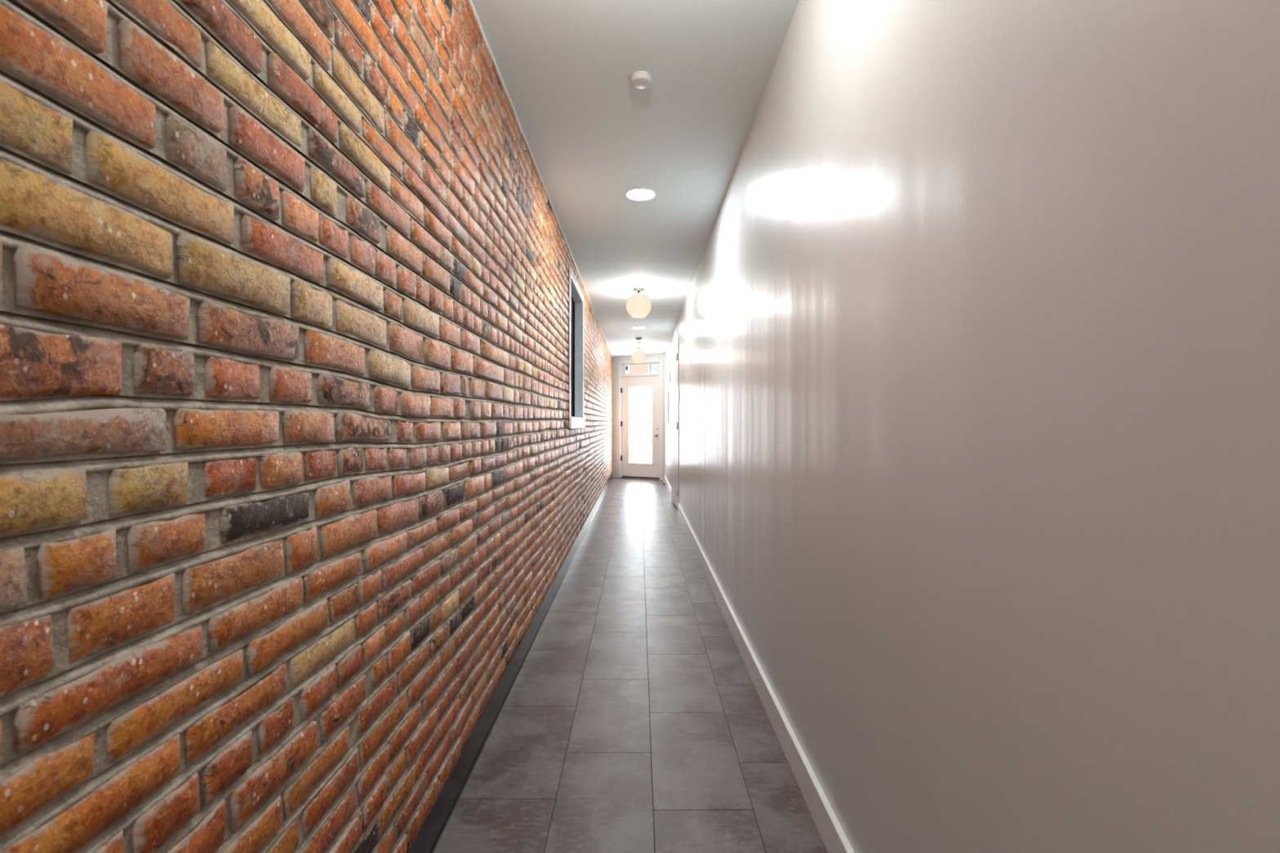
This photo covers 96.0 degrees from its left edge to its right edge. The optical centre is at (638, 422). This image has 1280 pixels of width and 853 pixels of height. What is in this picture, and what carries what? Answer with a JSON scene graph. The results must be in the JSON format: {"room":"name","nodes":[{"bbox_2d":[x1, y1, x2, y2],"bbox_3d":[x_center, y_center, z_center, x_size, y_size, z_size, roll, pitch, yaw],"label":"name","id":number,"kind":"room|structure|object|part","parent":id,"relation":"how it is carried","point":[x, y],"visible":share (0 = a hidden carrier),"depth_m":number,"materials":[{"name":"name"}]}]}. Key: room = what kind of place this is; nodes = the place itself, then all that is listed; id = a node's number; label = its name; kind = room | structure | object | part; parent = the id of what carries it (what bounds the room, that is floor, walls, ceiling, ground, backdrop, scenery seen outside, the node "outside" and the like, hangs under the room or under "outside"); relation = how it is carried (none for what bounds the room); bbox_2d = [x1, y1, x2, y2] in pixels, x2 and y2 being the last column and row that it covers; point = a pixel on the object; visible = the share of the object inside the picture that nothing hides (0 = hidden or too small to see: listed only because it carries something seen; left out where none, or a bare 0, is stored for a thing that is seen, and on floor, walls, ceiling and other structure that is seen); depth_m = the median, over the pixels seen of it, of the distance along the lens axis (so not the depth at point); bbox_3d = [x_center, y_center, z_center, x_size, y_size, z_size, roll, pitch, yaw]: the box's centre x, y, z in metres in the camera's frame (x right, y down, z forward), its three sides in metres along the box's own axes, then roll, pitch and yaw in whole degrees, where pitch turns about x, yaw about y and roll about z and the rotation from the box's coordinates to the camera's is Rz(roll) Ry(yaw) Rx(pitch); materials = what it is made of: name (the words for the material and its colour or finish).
{"room":"hallway","nodes":[
{"label":"hallway","id":0,"kind":"room"},
{"bbox_2d":[0,0,612,852],"bbox_3d":[-0.662,-0.101,4.850,0.196,2.670,15.700,0,0,0],"label":"wall","id":1,"kind":"structure","parent":0,"point":[294,473],"depth_m":0.88,"materials":[{"name":"brick"}]},
{"bbox_2d":[406,472,612,852],"bbox_3d":[-0.581,1.124,4.725,0.031,0.120,15.450,0,0,0],"label":"baseboard","id":2,"kind":"structure","parent":1,"relation":"attached to","point":[430,833],"depth_m":2.14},
{"bbox_2d":[467,0,612,355],"bbox_3d":[-0.570,-1.417,4.715,0.018,0.013,15.430,0,0,0],"label":"trim","id":3,"kind":"structure","parent":1,"relation":"attached to","point":[470,2],"depth_m":2.62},
{"bbox_2d":[567,265,585,428],"bbox_3d":[-0.618,-0.621,5.282,0.146,1.335,1.173,0,0,0],"label":"window","id":4,"kind":"structure","parent":1,"relation":"in","point":[576,420],"depth_m":5.77,"materials":[{"name":"white paint"}]},
{"bbox_3d":[-0.563,-0.669,4.726,0.010,1.237,0.052,0,0,0],"label":"casing","id":5,"kind":"part","parent":4,"relation":"part of","materials":[{"name":"white paint"}]},
{"bbox_3d":[-0.667,-0.632,5.271,0.047,1.186,1.062,0,0,0],"label":"sash","id":6,"kind":"part","parent":4,"relation":"part of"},
{"bbox_3d":[-0.556,-0.002,5.282,0.023,0.098,1.173,0,0,0],"label":"sill","id":7,"kind":"part","parent":4,"relation":"part of","materials":[{"name":"white paint"}]},
{"bbox_3d":[-0.563,-1.250,5.271,0.010,0.075,1.038,0,0,0],"label":"casing","id":8,"kind":"part","parent":4,"relation":"part of","materials":[{"name":"white paint"}]},
{"bbox_3d":[-0.563,-0.669,5.827,0.010,1.237,0.075,0,0,0],"label":"casing","id":9,"kind":"part","parent":4,"relation":"part of","materials":[{"name":"white paint"}]},
{"bbox_2d":[433,477,827,852],"bbox_3d":[0.000,1.214,5.000,1.500,0.060,16.000,0,0,0],"label":"floor","id":10,"kind":"structure","parent":0,"point":[634,719],"depth_m":2.24,"materials":[{"name":"tile"}]},
{"bbox_2d":[471,0,799,356],"bbox_3d":[0.000,-1.484,5.000,1.500,0.120,16.000,0,0,0],"label":"ceiling","id":11,"kind":"structure","parent":0,"point":[593,137],"depth_m":2.70,"materials":[{"name":"paint"}]},
{"bbox_2d":[626,288,651,318],"bbox_3d":[0.000,-1.275,6.130,0.268,0.296,0.268,0,0,0],"label":"globe lamp","id":12,"kind":"object","parent":11,"relation":"attached to","point":[638,305],"visible":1,"depth_m":6.04,"materials":[{"name":"white glass"}]},
{"bbox_3d":[0.000,-1.132,6.130,0.156,0.010,0.156,0,0,0],"label":"lamp shade","id":13,"kind":"part","parent":12,"relation":"part of","materials":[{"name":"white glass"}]},
{"bbox_2d":[631,346,645,363],"bbox_3d":[0.000,-1.275,10.850,0.268,0.296,0.268,0,0,0],"label":"globe lamp","id":14,"kind":"object","parent":11,"relation":"attached to","point":[638,356],"visible":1,"depth_m":10.76,"materials":[{"name":"white glass"}]},
{"bbox_2d":[632,326,644,328],"bbox_3d":[0.000,-1.420,8.600,0.189,0.006,0.189,0,0,0],"label":"recessed light","id":15,"kind":"object","parent":11,"relation":"in","point":[634,327],"visible":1,"depth_m":8.58,"materials":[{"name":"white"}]},
{"bbox_2d":[625,187,655,200],"bbox_3d":[0.012,-1.420,3.580,0.189,0.006,0.189,0,0,0],"label":"recessed light","id":16,"kind":"object","parent":11,"relation":"in","point":[637,193],"visible":1,"depth_m":3.57,"materials":[{"name":"white plastic"}]},
{"bbox_2d":[630,71,651,88],"bbox_3d":[0.009,-1.410,2.370,0.086,0.028,0.086,0,0,0],"label":"smoke detector","id":17,"kind":"object","parent":11,"relation":"attached to","point":[639,79],"visible":1,"depth_m":2.35,"materials":[{"name":"white plastic"}]},
{"bbox_2d":[611,353,665,478],"bbox_3d":[0.020,-0.120,12.216,1.763,2.608,0.150,0,0,28],"label":"wall","id":18,"kind":"structure","parent":0,"point":[615,359],"depth_m":12.41,"materials":[{"name":"white paint"}]},
{"bbox_2d":[617,357,663,480],"bbox_3d":[0.050,-0.086,12.177,1.101,2.540,0.190,0,0,28],"label":"door","id":19,"kind":"structure","parent":18,"relation":"in","point":[640,386],"depth_m":12.17,"materials":[{"name":"white paint"}]},
{"bbox_3d":[-0.429,-0.066,12.363,0.083,2.500,0.018,0,0,28],"label":"casing","id":20,"kind":"part","parent":19,"relation":"part of","materials":[{"name":"white paint"}]},
{"bbox_3d":[0.057,-1.151,12.190,0.917,0.200,0.040,0,0,28],"label":"transom frame","id":21,"kind":"part","parent":19,"relation":"part of","materials":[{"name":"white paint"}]},
{"bbox_3d":[-0.030,-1.151,12.235,0.588,0.200,0.004,0,0,28],"label":"transom pane","id":22,"kind":"part","parent":19,"relation":"part of","materials":[{"name":"clear glass"}]},
{"bbox_3d":[0.019,-1.312,12.121,0.935,0.088,0.018,0,0,28],"label":"casing","id":23,"kind":"part","parent":19,"relation":"part of","materials":[{"name":"white paint"}]},
{"bbox_3d":[0.045,0.043,12.174,0.559,1.613,0.020,0,0,28],"label":"pane","id":24,"kind":"part","parent":19,"relation":"part of","materials":[{"name":"clear glass"}]},
{"bbox_3d":[0.347,-1.151,12.031,0.222,0.200,0.004,0,0,28],"label":"transom pane","id":25,"kind":"part","parent":19,"relation":"part of","materials":[{"name":"clear glass"}]},
{"bbox_3d":[0.467,-0.066,11.879,0.083,2.500,0.018,0,0,28],"label":"casing","id":26,"kind":"part","parent":19,"relation":"part of","materials":[{"name":"white paint"}]},
{"bbox_2d":[665,0,1279,852],"bbox_3d":[0.610,-0.120,4.800,0.140,2.608,15.600,0,0,0],"label":"wall","id":27,"kind":"structure","parent":0,"point":[977,327],"depth_m":0.84,"materials":[{"name":"paint"}]},
{"bbox_2d":[663,475,671,495],"bbox_3d":[0.530,1.129,10.310,0.018,0.109,3.120,0,0,0],"label":"baseboard","id":28,"kind":"structure","parent":27,"relation":"attached to","point":[666,482],"depth_m":10.49,"materials":[{"name":"white paint"}]},
{"bbox_2d":[666,391,669,423],"bbox_3d":[0.529,-0.276,10.450,0.022,0.580,0.400,0,0,0],"label":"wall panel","id":29,"kind":"object","parent":27,"relation":"attached to","point":[668,393],"visible":1,"depth_m":10.27,"materials":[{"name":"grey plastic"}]},
{"bbox_3d":[0.525,-0.276,10.450,0.006,0.550,0.370,0,0,0],"label":"panel","id":30,"kind":"part","parent":29,"relation":"part of","materials":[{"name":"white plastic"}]},
{"bbox_2d":[671,337,679,507],"bbox_3d":[0.584,0.019,8.240,0.190,2.330,1.016,0,0,0],"label":"door","id":31,"kind":"structure","parent":27,"relation":"in","point":[675,353],"depth_m":8.08,"materials":[{"name":"white paint"}]},
{"bbox_3d":[0.534,0.019,7.765,0.012,2.330,0.066,0,0,0],"label":"frame","id":32,"kind":"part","parent":31,"relation":"part of","materials":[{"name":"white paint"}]},
{"bbox_2d":[677,502,854,852],"bbox_3d":[0.530,1.129,2.365,0.018,0.109,10.730,0,0,0],"label":"baseboard","id":33,"kind":"structure","parent":27,"relation":"attached to","point":[832,833],"depth_m":2.07,"materials":[{"name":"white paint"}]}
]}

